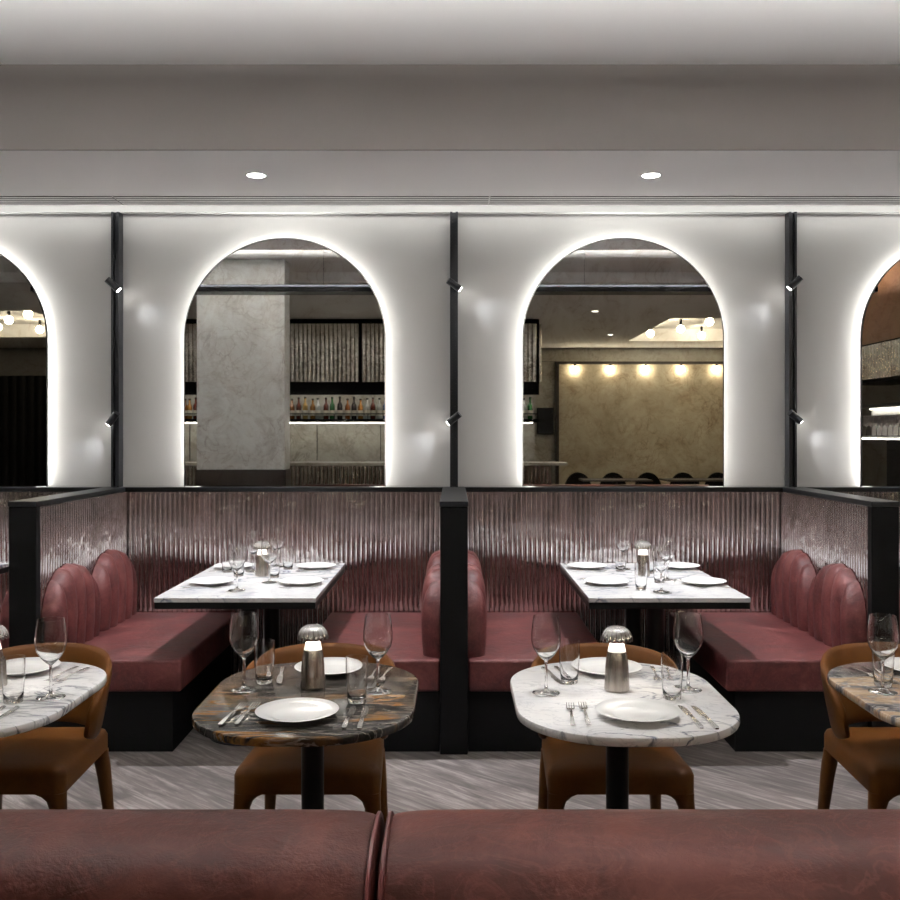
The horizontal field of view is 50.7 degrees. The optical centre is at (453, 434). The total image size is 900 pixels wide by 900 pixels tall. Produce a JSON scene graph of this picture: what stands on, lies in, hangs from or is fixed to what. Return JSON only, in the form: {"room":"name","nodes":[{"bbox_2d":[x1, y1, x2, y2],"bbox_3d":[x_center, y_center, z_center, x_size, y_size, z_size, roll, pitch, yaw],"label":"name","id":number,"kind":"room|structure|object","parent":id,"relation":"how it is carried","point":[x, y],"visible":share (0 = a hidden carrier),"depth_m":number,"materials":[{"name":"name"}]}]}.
{"room":"restaurant","nodes":[
{"label":"restaurant","id":0,"kind":"room"},
{"bbox_2d":[0,205,899,486],"bbox_3d":[0.000,-0.170,5.930,18.400,3.400,0.140,0,0,0],"label":"wall","id":1,"kind":"structure","parent":0,"point":[404,259],"depth_m":5.86,"materials":[{"name":"grey paint"}]},
{"bbox_2d":[0,254,47,486],"bbox_3d":[-3.100,-0.444,5.829,1.231,1.520,0.062,0,0,0],"label":"arched mirror","id":2,"kind":"object","parent":1,"relation":"attached to","point":[23,324],"visible":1,"depth_m":5.80,"materials":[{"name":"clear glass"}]},
{"bbox_2d":[0,492,68,611],"bbox_3d":[-3.098,0.939,5.836,1.933,1.182,0.044,0,0,0],"label":"panel","id":3,"kind":"object","parent":1,"relation":"attached to","point":[5,497],"visible":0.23,"depth_m":5.82,"materials":[{"name":"brown metal"}]},
{"bbox_2d":[105,212,122,486],"bbox_3d":[-2.065,-0.521,5.790,0.094,1.677,0.140,0,0,0],"label":"pole","id":4,"kind":"object","parent":1,"relation":"attached to","point":[115,282],"visible":1,"depth_m":5.80,"materials":[{"name":"grey metal"}]},
{"bbox_2d":[128,492,441,674],"bbox_3d":[-1.032,0.939,5.836,1.933,1.182,0.044,0,0,0],"label":"panel","id":5,"kind":"object","parent":1,"relation":"attached to","point":[386,542],"visible":0.52,"depth_m":5.82,"materials":[{"name":"brown metal"}]},
{"bbox_2d":[184,238,385,486],"bbox_3d":[-1.033,-0.444,5.829,1.231,1.520,0.062,0,0,0],"label":"arched mirror","id":6,"kind":"object","parent":1,"relation":"attached to","point":[285,338],"visible":1,"depth_m":5.80,"materials":[{"name":"clear mirror"}]},
{"bbox_2d":[0,487,899,491],"bbox_3d":[0.000,0.332,5.817,9.200,0.028,0.085,0,0,0],"label":"wall ledge","id":7,"kind":"object","parent":1,"relation":"attached to","point":[2,489],"visible":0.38,"depth_m":5.78,"materials":[{"name":"black paint"}]},
{"bbox_2d":[0,210,899,213],"bbox_3d":[0.000,-1.368,5.835,18.400,0.010,0.050,0,0,0],"label":"trim","id":8,"kind":"structure","parent":1,"relation":"attached to","point":[1,211],"depth_m":5.81,"materials":[{"name":"grey paint"}]},
{"bbox_2d":[466,492,779,651],"bbox_3d":[1.032,0.939,5.836,1.933,1.182,0.044,0,0,0],"label":"panel","id":9,"kind":"object","parent":1,"relation":"attached to","point":[520,541],"visible":0.44,"depth_m":5.82,"materials":[{"name":"brown metal"}]},
{"bbox_2d":[522,238,723,486],"bbox_3d":[1.033,-0.444,5.829,1.231,1.520,0.062,0,0,0],"label":"arched mirror","id":10,"kind":"object","parent":1,"relation":"attached to","point":[623,338],"visible":1,"depth_m":5.80,"materials":[{"name":"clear mirror"}]},
{"bbox_2d":[785,212,802,486],"bbox_3d":[2.065,-0.521,5.790,0.096,1.677,0.140,0,0,0],"label":"pole","id":11,"kind":"object","parent":1,"relation":"attached to","point":[792,280],"visible":1,"depth_m":5.80,"materials":[{"name":"grey metal"}]},
{"bbox_2d":[839,492,899,589],"bbox_3d":[3.098,0.939,5.836,1.933,1.182,0.044,0,0,0],"label":"panel","id":12,"kind":"object","parent":1,"relation":"attached to","point":[895,496],"visible":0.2,"depth_m":5.82,"materials":[{"name":"brown metal"}]},
{"bbox_2d":[860,259,899,486],"bbox_3d":[3.100,-0.444,5.829,1.231,1.520,0.062,0,0,0],"label":"arched mirror","id":13,"kind":"object","parent":1,"relation":"attached to","point":[880,324],"visible":1,"depth_m":5.80,"materials":[{"name":"clear mirror"}]},
{"bbox_2d":[0,0,899,63],"bbox_3d":[0.000,-1.835,3.600,18.400,0.110,4.800,0,0,0],"label":"ceiling","id":14,"kind":"structure","parent":0,"point":[31,31],"depth_m":4.18,"materials":[{"name":"white paint"}]},
{"bbox_2d":[0,151,899,204],"bbox_3d":[0.000,-1.575,5.117,18.400,0.410,1.085,0,0,0],"label":"ceiling","id":15,"kind":"structure","parent":0,"point":[22,173],"depth_m":4.94,"materials":[{"name":"white paint"}]},
{"bbox_2d":[0,196,122,204],"bbox_3d":[-3.083,-1.367,5.550,2.235,0.005,0.200,0,0,0],"label":"ceiling vent","id":16,"kind":"object","parent":15,"relation":"in","point":[4,200],"visible":1,"depth_m":5.54,"materials":[{"name":"black metal"}]},
{"bbox_2d":[245,172,267,178],"bbox_3d":[-1.040,-1.367,5.000,0.118,0.005,0.118,0,0,0],"label":"recessed light","id":17,"kind":"object","parent":15,"relation":"in","point":[256,175],"visible":1,"depth_m":5.00,"materials":[{"name":"white paint"}]},
{"bbox_2d":[113,196,488,204],"bbox_3d":[-0.877,-1.367,5.550,2.155,0.005,0.200,0,0,0],"label":"ceiling vent","id":18,"kind":"object","parent":15,"relation":"in","point":[126,200],"visible":1,"depth_m":5.54,"materials":[{"name":"black metal"}]},
{"bbox_2d":[0,64,899,150],"bbox_3d":[0.000,-1.575,4.569,18.400,0.410,0.012,0,0,0],"label":"ceiling bulkhead","id":19,"kind":"structure","parent":15,"relation":"attached to","point":[44,107],"depth_m":4.56,"materials":[{"name":"grey paint"}]},
{"bbox_2d":[640,172,661,178],"bbox_3d":[1.037,-1.367,5.000,0.118,0.005,0.118,0,0,0],"label":"recessed light","id":20,"kind":"object","parent":15,"relation":"in","point":[648,175],"visible":1,"depth_m":5.00,"materials":[{"name":"white paint"}]},
{"bbox_2d":[489,196,899,204],"bbox_3d":[2.205,-1.367,5.550,3.990,0.005,0.200,0,0,0],"label":"ceiling vent","id":21,"kind":"object","parent":15,"relation":"in","point":[494,200],"visible":1,"depth_m":5.54,"materials":[{"name":"black metal"}]},
{"bbox_2d":[2,728,899,814],"bbox_3d":[0.000,1.580,-0.300,18.400,0.100,12.600,0,0,0],"label":"floor","id":22,"kind":"structure","parent":0,"point":[199,773],"depth_m":4.18,"materials":[{"name":"grey wood"}]},
{"bbox_2d":[0,590,8,648],"bbox_3d":[-2.477,1.096,5.180,0.688,0.868,1.240,0,0,0],"label":"bench","id":23,"kind":"object","parent":22,"relation":"on","point":[4,614],"visible":0.04,"depth_m":4.62,"materials":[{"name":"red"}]},
{"bbox_2d":[0,662,106,737],"bbox_3d":[-1.430,1.155,2.862,0.628,0.750,0.830,0,0,0],"label":"pedestal table","id":24,"kind":"object","parent":22,"relation":"on","point":[31,714],"visible":0.79,"depth_m":2.84,"materials":[{"name":"white stone"}]},
{"bbox_2d":[0,624,8,688],"bbox_3d":[-1.425,0.681,2.930,0.096,0.196,0.096,0,0,-11],"label":"table lamp","id":25,"kind":"object","parent":24,"relation":"on","point":[4,634],"visible":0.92,"depth_m":2.92,"materials":[{"name":"silver metal"}]},
{"bbox_2d":[1,654,24,704],"bbox_3d":[-1.285,0.713,2.770,0.065,0.132,0.065,0,0,0],"label":"tumbler","id":26,"kind":"object","parent":24,"relation":"on","point":[12,666],"visible":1,"depth_m":2.75,"materials":[{"name":"clear glass"}]},
{"bbox_2d":[25,657,60,674],"bbox_3d":[-1.420,0.769,3.130,0.230,0.021,0.230,0,0,0],"label":"dinner plate","id":27,"kind":"object","parent":24,"relation":"on","point":[33,665],"visible":0.51,"depth_m":3.17,"materials":[{"name":"white"}]},
{"bbox_2d":[34,617,66,700],"bbox_3d":[-1.197,0.663,2.820,0.090,0.233,0.090,0,0,23],"label":"wine glass","id":28,"kind":"object","parent":24,"relation":"on","point":[50,639],"visible":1,"depth_m":2.79,"materials":[{"name":"clear glass"}]},
{"bbox_2d":[0,643,113,808],"bbox_3d":[-1.478,1.155,3.295,0.548,0.750,0.553,0,0,0],"label":"dining chair","id":29,"kind":"object","parent":22,"relation":"on","point":[43,762],"visible":0.62,"depth_m":3.25,"materials":[{"name":"brown leather"}]},
{"bbox_2d":[8,487,127,646],"bbox_3d":[-2.065,0.924,5.199,0.138,1.212,1.320,0,0,0],"label":"wall","id":30,"kind":"structure","parent":22,"relation":"on","point":[47,533],"depth_m":4.72,"materials":[{"name":"black"}]},
{"bbox_2d":[42,549,234,751],"bbox_3d":[-1.653,1.096,5.180,0.688,0.868,1.240,0,0,0],"label":"bench","id":31,"kind":"object","parent":22,"relation":"on","point":[165,665],"visible":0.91,"depth_m":4.84,"materials":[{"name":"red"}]},
{"bbox_2d":[42,563,100,643],"bbox_3d":[-1.949,0.870,4.890,0.098,0.416,0.590,0,0,0],"label":"cushion","id":32,"kind":"object","parent":31,"relation":"on","point":[72,593],"depth_m":4.84,"materials":[{"name":"leather"}]},
{"bbox_2d":[92,549,137,631],"bbox_3d":[-1.949,0.870,5.489,0.098,0.416,0.593,0,0,0],"label":"cushion","id":33,"kind":"object","parent":31,"relation":"on","point":[115,576],"depth_m":5.38,"materials":[{"name":"leather"}]},
{"bbox_2d":[84,612,234,690],"bbox_3d":[-1.653,1.157,5.180,0.688,0.155,1.240,0,0,0],"label":"seat cushion","id":34,"kind":"object","parent":31,"relation":"on","point":[147,651],"depth_m":4.94,"materials":[{"name":"leather"}]},
{"bbox_2d":[0,809,384,899],"bbox_3d":[-0.872,1.033,1.587,1.536,0.994,0.945,0,0,0],"label":"banquette","id":35,"kind":"object","parent":22,"relation":"on","point":[46,854],"visible":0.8,"depth_m":1.23,"materials":[{"name":"leather"}]},
{"bbox_2d":[154,563,344,745],"bbox_3d":[-1.050,1.155,5.170,0.776,0.750,1.244,0,0,0],"label":"table","id":36,"kind":"object","parent":22,"relation":"on","point":[256,595],"visible":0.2,"depth_m":4.74,"materials":[{"name":"white stone"}]},
{"bbox_2d":[189,577,233,585],"bbox_3d":[-1.268,0.769,4.970,0.230,0.021,0.230,0,0,0],"label":"dinner plate","id":37,"kind":"object","parent":36,"relation":"on","point":[207,581],"visible":1,"depth_m":5.01,"materials":[{"name":"white"}]},
{"bbox_2d":[221,548,231,572],"bbox_3d":[-1.290,0.713,5.400,0.065,0.132,0.065,0,0,0],"label":"tumbler","id":38,"kind":"object","parent":36,"relation":"on","point":[226,568],"visible":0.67,"depth_m":5.37,"materials":[{"name":"clear glass"}]},
{"bbox_2d":[228,543,245,591],"bbox_3d":[-1.090,0.663,4.770,0.090,0.233,0.090,0,0,23],"label":"wine glass","id":39,"kind":"object","parent":36,"relation":"on","point":[236,551],"visible":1,"depth_m":4.74,"materials":[{"name":"clear glass"}]},
{"bbox_2d":[245,530,260,572],"bbox_3d":[-1.145,0.663,5.420,0.090,0.233,0.090,0,0,23],"label":"wine glass","id":40,"kind":"object","parent":36,"relation":"on","point":[252,536],"visible":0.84,"depth_m":5.39,"materials":[{"name":"clear"}]},
{"bbox_2d":[253,540,268,576],"bbox_3d":[-1.060,0.681,5.250,0.096,0.196,0.096,0,0,-34],"label":"table lamp","id":41,"kind":"object","parent":36,"relation":"on","point":[261,569],"visible":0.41,"depth_m":5.22,"materials":[{"name":"silver metal"}]},
{"bbox_2d":[261,538,277,583],"bbox_3d":[-0.975,0.663,5.020,0.090,0.233,0.090,0,0,23],"label":"wine glass","id":42,"kind":"object","parent":36,"relation":"on","point":[269,546],"visible":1,"depth_m":4.99,"materials":[{"name":"clear"}]},
{"bbox_2d":[268,553,279,577],"bbox_3d":[-0.985,0.713,5.200,0.065,0.132,0.065,0,0,0],"label":"tumbler","id":43,"kind":"object","parent":36,"relation":"on","point":[275,565],"visible":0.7,"depth_m":5.17,"materials":[{"name":"clear glass"}]},
{"bbox_2d":[270,527,284,566],"bbox_3d":[-1.045,0.663,5.620,0.090,0.233,0.090,0,0,23],"label":"wine glass","id":44,"kind":"object","parent":36,"relation":"on","point":[275,532],"visible":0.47,"depth_m":5.59,"materials":[{"name":"clear"}]},
{"bbox_2d":[282,546,293,569],"bbox_3d":[-0.965,0.713,5.520,0.065,0.132,0.065,0,0,0],"label":"tumbler","id":45,"kind":"object","parent":36,"relation":"on","point":[287,551],"visible":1,"depth_m":5.50,"materials":[{"name":"clear glass"}]},
{"bbox_2d":[279,577,323,585],"bbox_3d":[-0.798,0.769,4.970,0.230,0.021,0.230,0,0,0],"label":"dinner plate","id":46,"kind":"object","parent":36,"relation":"on","point":[298,581],"visible":1,"depth_m":5.01,"materials":[{"name":"white"}]},
{"bbox_2d":[296,562,335,569],"bbox_3d":[-0.808,0.769,5.560,0.230,0.021,0.230,0,0,0],"label":"dinner plate","id":47,"kind":"object","parent":36,"relation":"on","point":[308,565],"visible":1,"depth_m":5.60,"materials":[{"name":"white"}]},
{"bbox_2d":[192,662,418,809],"bbox_3d":[-0.426,1.155,2.862,0.628,0.750,0.830,0,0,0],"label":"pedestal table","id":48,"kind":"object","parent":22,"relation":"on","point":[390,713],"visible":0.77,"depth_m":2.73,"materials":[{"name":"brown stone"}]},
{"bbox_2d":[218,702,247,724],"bbox_3d":[-0.616,0.773,2.642,0.024,0.008,0.199,0,0,7],"label":"fork","id":49,"kind":"object","parent":48,"relation":"on","point":[237,708],"visible":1,"depth_m":2.63,"materials":[{"name":"silver metal"}]},
{"bbox_2d":[229,611,258,692],"bbox_3d":[-0.642,0.663,2.905,0.090,0.233,0.090,0,0,23],"label":"wine glass","id":50,"kind":"object","parent":48,"relation":"on","point":[244,628],"visible":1,"depth_m":2.87,"materials":[{"name":"clear glass"}]},
{"bbox_2d":[234,702,260,724],"bbox_3d":[-0.577,0.773,2.647,0.024,0.008,0.199,0,0,4],"label":"fork","id":51,"kind":"object","parent":48,"relation":"on","point":[250,708],"visible":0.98,"depth_m":2.64,"materials":[{"name":"silver metal"}]},
{"bbox_2d":[254,639,274,684],"bbox_3d":[-0.597,0.713,2.990,0.065,0.132,0.065,0,0,0],"label":"tumbler","id":52,"kind":"object","parent":48,"relation":"on","point":[264,652],"visible":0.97,"depth_m":2.96,"materials":[{"name":"clear glass"}]},
{"bbox_2d":[255,698,338,722],"bbox_3d":[-0.434,0.769,2.630,0.230,0.021,0.230,0,0,0],"label":"dinner plate","id":53,"kind":"object","parent":48,"relation":"on","point":[293,710],"visible":1,"depth_m":2.66,"materials":[{"name":"white ceramic"}]},
{"bbox_2d":[297,624,328,690],"bbox_3d":[-0.435,0.681,2.930,0.096,0.196,0.096,0,0,-34],"label":"table lamp","id":54,"kind":"object","parent":48,"relation":"on","point":[312,666],"visible":1,"depth_m":2.90,"materials":[{"name":"silver metal"}]},
{"bbox_2d":[304,641,321,650],"bbox_3d":[-0.435,0.645,2.930,0.056,0.031,0.056,0,0,0],"label":"diffuser","id":55,"kind":"object","parent":54,"relation":"attached to","point":[315,645],"depth_m":2.91,"materials":[{"name":"white"}]},
{"bbox_2d":[294,657,345,675],"bbox_3d":[-0.410,0.769,3.130,0.230,0.021,0.230,0,0,0],"label":"dinner plate","id":56,"kind":"object","parent":48,"relation":"on","point":[333,665],"visible":0.41,"depth_m":3.17,"materials":[{"name":"white"}]},
{"bbox_2d":[342,705,355,728],"bbox_3d":[-0.288,0.775,2.623,0.019,0.006,0.216,0,0,1],"label":"knife","id":57,"kind":"object","parent":48,"relation":"on","point":[352,709],"visible":1,"depth_m":2.61,"materials":[{"name":"silver metal"}]},
{"bbox_2d":[346,654,367,703],"bbox_3d":[-0.284,0.713,2.775,0.065,0.132,0.065,0,0,0],"label":"tumbler","id":58,"kind":"object","parent":48,"relation":"on","point":[356,664],"visible":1,"depth_m":2.75,"materials":[{"name":"clear glass"}]},
{"bbox_2d":[357,706,368,729],"bbox_3d":[-0.250,0.775,2.618,0.019,0.006,0.216,0,0,-1],"label":"knife","id":59,"kind":"object","parent":48,"relation":"on","point":[365,709],"visible":1,"depth_m":2.61,"materials":[{"name":"silver metal"}]},
{"bbox_2d":[363,613,392,694],"bbox_3d":[-0.231,0.663,2.885,0.090,0.233,0.090,0,0,23],"label":"wine glass","id":60,"kind":"object","parent":48,"relation":"on","point":[377,631],"visible":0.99,"depth_m":2.85,"materials":[{"name":"clear glass"}]},
{"bbox_2d":[233,643,394,824],"bbox_3d":[-0.470,1.155,3.295,0.548,0.750,0.553,0,0,0],"label":"dining chair","id":61,"kind":"object","parent":22,"relation":"on","point":[358,770],"visible":0.38,"depth_m":3.06,"materials":[{"name":"brown leather"}]},
{"bbox_2d":[320,550,439,751],"bbox_3d":[-0.411,1.096,5.180,0.688,0.868,1.240,0,0,0],"label":"bench","id":62,"kind":"object","parent":22,"relation":"on","point":[415,646],"visible":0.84,"depth_m":4.62,"materials":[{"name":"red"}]},
{"bbox_2d":[320,612,439,690],"bbox_3d":[-0.411,1.157,5.180,0.688,0.155,1.240,0,0,0],"label":"seat cushion","id":63,"kind":"object","parent":62,"relation":"on","point":[406,651],"depth_m":5.02,"materials":[{"name":"leather"}]},
{"bbox_2d":[421,563,439,657],"bbox_3d":[-0.116,0.870,4.890,0.098,0.416,0.590,0,0,0],"label":"cushion","id":64,"kind":"object","parent":62,"relation":"on","point":[430,603],"depth_m":4.63,"materials":[{"name":"leather"}]},
{"bbox_2d":[426,550,439,573],"bbox_3d":[-0.116,0.870,5.489,0.098,0.416,0.593,0,0,0],"label":"cushion","id":65,"kind":"object","parent":62,"relation":"on","point":[434,559],"depth_m":5.36,"materials":[{"name":"leather"}]},
{"bbox_2d":[440,487,467,754],"bbox_3d":[0.000,0.924,5.199,0.138,1.212,1.320,0,0,0],"label":"wall","id":66,"kind":"structure","parent":22,"relation":"on","point":[453,500],"depth_m":4.54,"materials":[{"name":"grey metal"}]},
{"bbox_2d":[446,212,461,486],"bbox_3d":[0.000,-0.521,5.790,0.097,1.677,0.140,0,0,0],"label":"pole","id":67,"kind":"object","parent":66,"relation":"attached to","point":[452,281],"visible":1,"depth_m":5.79,"materials":[{"name":"grey metal"}]},
{"bbox_2d":[468,550,597,751],"bbox_3d":[0.411,1.096,5.180,0.688,0.868,1.240,0,0,0],"label":"bench","id":68,"kind":"object","parent":22,"relation":"on","point":[500,647],"visible":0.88,"depth_m":4.59,"materials":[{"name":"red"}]},
{"bbox_2d":[468,550,481,573],"bbox_3d":[0.116,0.870,5.489,0.098,0.416,0.593,0,0,0],"label":"cushion","id":69,"kind":"object","parent":68,"relation":"on","point":[473,559],"depth_m":5.36,"materials":[{"name":"leather"}]},
{"bbox_2d":[468,563,486,657],"bbox_3d":[0.116,0.870,4.890,0.098,0.416,0.590,0,0,0],"label":"cushion","id":70,"kind":"object","parent":68,"relation":"on","point":[477,603],"depth_m":4.63,"materials":[{"name":"leather"}]},
{"bbox_2d":[468,612,597,690],"bbox_3d":[0.411,1.157,5.180,0.688,0.155,1.240,0,0,0],"label":"seat cushion","id":71,"kind":"object","parent":68,"relation":"on","point":[509,650],"depth_m":4.85,"materials":[{"name":"leather"}]},
{"bbox_2d":[531,643,694,808],"bbox_3d":[0.535,1.155,3.295,0.548,0.750,0.553,0,0,0],"label":"dining chair","id":72,"kind":"object","parent":22,"relation":"on","point":[568,769],"visible":0.4,"depth_m":3.06,"materials":[{"name":"brown leather"}]},
{"bbox_2d":[510,663,739,808],"bbox_3d":[0.492,1.155,2.862,0.628,0.750,0.830,0,0,0],"label":"pedestal table","id":73,"kind":"object","parent":22,"relation":"on","point":[548,716],"visible":0.7,"depth_m":2.74,"materials":[{"name":"white stone"}]},
{"bbox_2d":[531,614,560,696],"bbox_3d":[0.278,0.663,2.870,0.090,0.233,0.090,0,0,23],"label":"wine glass","id":74,"kind":"object","parent":73,"relation":"on","point":[545,632],"visible":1,"depth_m":2.84,"materials":[{"name":"clear glass"}]},
{"bbox_2d":[559,639,579,684],"bbox_3d":[0.363,0.713,2.990,0.065,0.132,0.065,0,0,0],"label":"tumbler","id":75,"kind":"object","parent":73,"relation":"on","point":[569,649],"visible":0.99,"depth_m":2.96,"materials":[{"name":"clear glass"}]},
{"bbox_2d":[578,702,590,724],"bbox_3d":[0.365,0.773,2.647,0.024,0.008,0.199,0,0,3],"label":"fork","id":76,"kind":"object","parent":73,"relation":"on","point":[583,708],"visible":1,"depth_m":2.64,"materials":[{"name":"silver metal"}]},
{"bbox_2d":[579,657,641,675],"bbox_3d":[0.503,0.769,3.130,0.230,0.021,0.230,0,0,0],"label":"dinner plate","id":77,"kind":"object","parent":73,"relation":"on","point":[595,665],"visible":0.52,"depth_m":3.16,"materials":[{"name":"white ceramic"}]},
{"bbox_2d":[601,625,632,692],"bbox_3d":[0.498,0.681,2.905,0.096,0.196,0.096,0,0,-34],"label":"table lamp","id":78,"kind":"object","parent":73,"relation":"on","point":[616,680],"visible":1,"depth_m":2.88,"materials":[{"name":"silver metal"}]},
{"bbox_2d":[608,643,625,652],"bbox_3d":[0.498,0.645,2.905,0.056,0.031,0.056,0,0,0],"label":"diffuser","id":79,"kind":"object","parent":78,"relation":"attached to","point":[613,647],"depth_m":2.89,"materials":[{"name":"white"}]},
{"bbox_2d":[596,698,679,722],"bbox_3d":[0.508,0.769,2.630,0.230,0.021,0.230,0,0,0],"label":"dinner plate","id":80,"kind":"object","parent":73,"relation":"on","point":[641,710],"visible":1,"depth_m":2.66,"materials":[{"name":"white ceramic"}]},
{"bbox_2d":[661,651,682,700],"bbox_3d":[0.645,0.713,2.810,0.065,0.132,0.065,0,0,0],"label":"tumbler","id":81,"kind":"object","parent":73,"relation":"on","point":[671,662],"visible":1,"depth_m":2.79,"materials":[{"name":"clear glass"}]},
{"bbox_2d":[673,611,702,692],"bbox_3d":[0.716,0.663,2.905,0.090,0.233,0.090,0,0,23],"label":"wine glass","id":82,"kind":"object","parent":73,"relation":"on","point":[688,627],"visible":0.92,"depth_m":2.87,"materials":[{"name":"clear glass"}]},
{"bbox_2d":[678,705,703,728],"bbox_3d":[0.654,0.775,2.623,0.019,0.006,0.216,0,0,-2],"label":"knife","id":83,"kind":"object","parent":73,"relation":"on","point":[686,711],"visible":1,"depth_m":2.61,"materials":[{"name":"silver metal"}]},
{"bbox_2d":[691,706,718,729],"bbox_3d":[0.692,0.775,2.618,0.019,0.006,0.216,0,0,-2],"label":"knife","id":84,"kind":"object","parent":73,"relation":"on","point":[699,711],"visible":1,"depth_m":2.60,"materials":[{"name":"silver metal"}]},
{"bbox_2d":[377,809,899,899],"bbox_3d":[0.627,1.033,1.587,1.446,0.994,0.945,0,0,0],"label":"banquette","id":85,"kind":"object","parent":22,"relation":"on","point":[451,854],"visible":1,"depth_m":1.23,"materials":[{"name":"leather"}]},
{"bbox_2d":[560,563,750,652],"bbox_3d":[1.033,1.155,5.170,0.776,0.750,1.244,0,0,0],"label":"table","id":86,"kind":"object","parent":22,"relation":"on","point":[682,594],"visible":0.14,"depth_m":4.80,"materials":[{"name":"white stone"}]},
{"bbox_2d":[567,562,606,568],"bbox_3d":[0.778,0.769,5.560,0.230,0.021,0.230,0,0,0],"label":"dinner plate","id":87,"kind":"object","parent":86,"relation":"on","point":[580,565],"visible":1,"depth_m":5.60,"materials":[{"name":"white"}]},
{"bbox_2d":[584,577,628,585],"bbox_3d":[0.798,0.769,4.970,0.230,0.021,0.230,0,0,0],"label":"dinner plate","id":88,"kind":"object","parent":86,"relation":"on","point":[606,581],"visible":1,"depth_m":5.01,"materials":[{"name":"white"}]},
{"bbox_2d":[615,547,625,571],"bbox_3d":[0.954,0.713,5.440,0.065,0.132,0.065,0,0,0],"label":"tumbler","id":89,"kind":"object","parent":86,"relation":"on","point":[620,552],"visible":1,"depth_m":5.41,"materials":[{"name":"clear glass"}]},
{"bbox_2d":[616,528,630,569],"bbox_3d":[0.985,0.663,5.520,0.090,0.233,0.090,0,0,23],"label":"wine glass","id":90,"kind":"object","parent":86,"relation":"on","point":[623,535],"visible":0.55,"depth_m":5.49,"materials":[{"name":"clear"}]},
{"bbox_2d":[634,562,647,589],"bbox_3d":[0.945,0.713,4.800,0.065,0.132,0.065,0,0,0],"label":"tumbler","id":91,"kind":"object","parent":86,"relation":"on","point":[641,568],"visible":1,"depth_m":4.77,"materials":[{"name":"clear glass"}]},
{"bbox_2d":[634,528,649,543],"bbox_3d":[1.100,0.663,5.560,0.090,0.233,0.090,0,0,23],"label":"wine glass","id":92,"kind":"object","parent":86,"relation":"on","point":[640,534],"visible":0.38,"depth_m":5.53,"materials":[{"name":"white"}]},
{"bbox_2d":[634,540,651,576],"bbox_3d":[1.045,0.681,5.250,0.096,0.196,0.096,0,0,-34],"label":"table lamp","id":93,"kind":"object","parent":86,"relation":"on","point":[643,546],"visible":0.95,"depth_m":5.22,"materials":[{"name":"silver metal"}]},
{"bbox_2d":[653,564,664,582],"bbox_3d":[1.085,0.713,5.020,0.065,0.132,0.065,0,0,0],"label":"tumbler","id":94,"kind":"object","parent":86,"relation":"on","point":[656,572],"visible":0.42,"depth_m":5.00,"materials":[{"name":"clear glass"}]},
{"bbox_2d":[652,544,670,592],"bbox_3d":[1.030,0.663,4.720,0.090,0.233,0.090,0,0,23],"label":"wine glass","id":95,"kind":"object","parent":86,"relation":"on","point":[661,557],"visible":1,"depth_m":4.69,"materials":[{"name":"clear glass"}]},
{"bbox_2d":[659,536,675,580],"bbox_3d":[1.145,0.663,5.100,0.090,0.233,0.090,0,0,23],"label":"wine glass","id":96,"kind":"object","parent":86,"relation":"on","point":[669,540],"visible":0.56,"depth_m":5.07,"materials":[{"name":"clear"}]},
{"bbox_2d":[668,562,699,569],"bbox_3d":[1.323,0.769,5.560,0.230,0.021,0.230,0,0,0],"label":"dinner plate","id":97,"kind":"object","parent":86,"relation":"on","point":[673,565],"visible":0.82,"depth_m":5.59,"materials":[{"name":"white"}]},
{"bbox_2d":[681,577,726,585],"bbox_3d":[1.308,0.769,4.970,0.230,0.021,0.230,0,0,0],"label":"dinner plate","id":98,"kind":"object","parent":86,"relation":"on","point":[704,581],"visible":1,"depth_m":5.01,"materials":[{"name":"white"}]},
{"bbox_2d":[669,549,866,751],"bbox_3d":[1.653,1.096,5.180,0.688,0.868,1.240,0,0,0],"label":"bench","id":99,"kind":"object","parent":22,"relation":"on","point":[766,665],"visible":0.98,"depth_m":4.69,"materials":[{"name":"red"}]},
{"bbox_2d":[669,612,831,690],"bbox_3d":[1.653,1.157,5.180,0.688,0.155,1.240,0,0,0],"label":"seat cushion","id":100,"kind":"object","parent":99,"relation":"on","point":[742,651],"depth_m":4.79,"materials":[{"name":"leather"}]},
{"bbox_2d":[770,549,815,631],"bbox_3d":[1.949,0.870,5.489,0.098,0.416,0.593,0,0,0],"label":"cushion","id":101,"kind":"object","parent":99,"relation":"on","point":[792,576],"depth_m":5.38,"materials":[{"name":"leather"}]},
{"bbox_2d":[807,563,866,646],"bbox_3d":[1.949,0.870,4.890,0.098,0.416,0.590,0,0,0],"label":"cushion","id":102,"kind":"object","parent":99,"relation":"on","point":[836,610],"depth_m":4.76,"materials":[{"name":"leather"}]},
{"bbox_2d":[780,487,899,726],"bbox_3d":[2.065,0.924,5.199,0.138,1.212,1.320,0,0,0],"label":"wall","id":103,"kind":"structure","parent":22,"relation":"on","point":[860,533],"depth_m":4.78,"materials":[{"name":"grey metal"}]},
{"bbox_2d":[817,643,899,808],"bbox_3d":[1.565,1.155,3.295,0.548,0.750,0.553,0,0,0],"label":"dining chair","id":104,"kind":"object","parent":22,"relation":"on","point":[871,755],"visible":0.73,"depth_m":3.29,"materials":[{"name":"brown leather"}]},
{"bbox_2d":[827,662,899,727],"bbox_3d":[1.515,1.155,2.862,0.628,0.750,0.830,0,0,0],"label":"pedestal table","id":105,"kind":"object","parent":22,"relation":"on","point":[854,685],"visible":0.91,"depth_m":2.91,"materials":[{"name":"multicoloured stone"}]},
{"bbox_2d":[867,613,898,695],"bbox_3d":[1.300,0.663,2.880,0.090,0.233,0.090,0,0,23],"label":"wine glass","id":106,"kind":"object","parent":105,"relation":"on","point":[882,628],"visible":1,"depth_m":2.85,"materials":[{"name":"clear glass"}]},
{"bbox_2d":[872,652,894,687],"bbox_3d":[1.335,0.713,2.955,0.065,0.132,0.065,0,0,0],"label":"tumbler","id":107,"kind":"object","parent":105,"relation":"on","point":[876,662],"visible":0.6,"depth_m":2.93,"materials":[{"name":"clear glass"}]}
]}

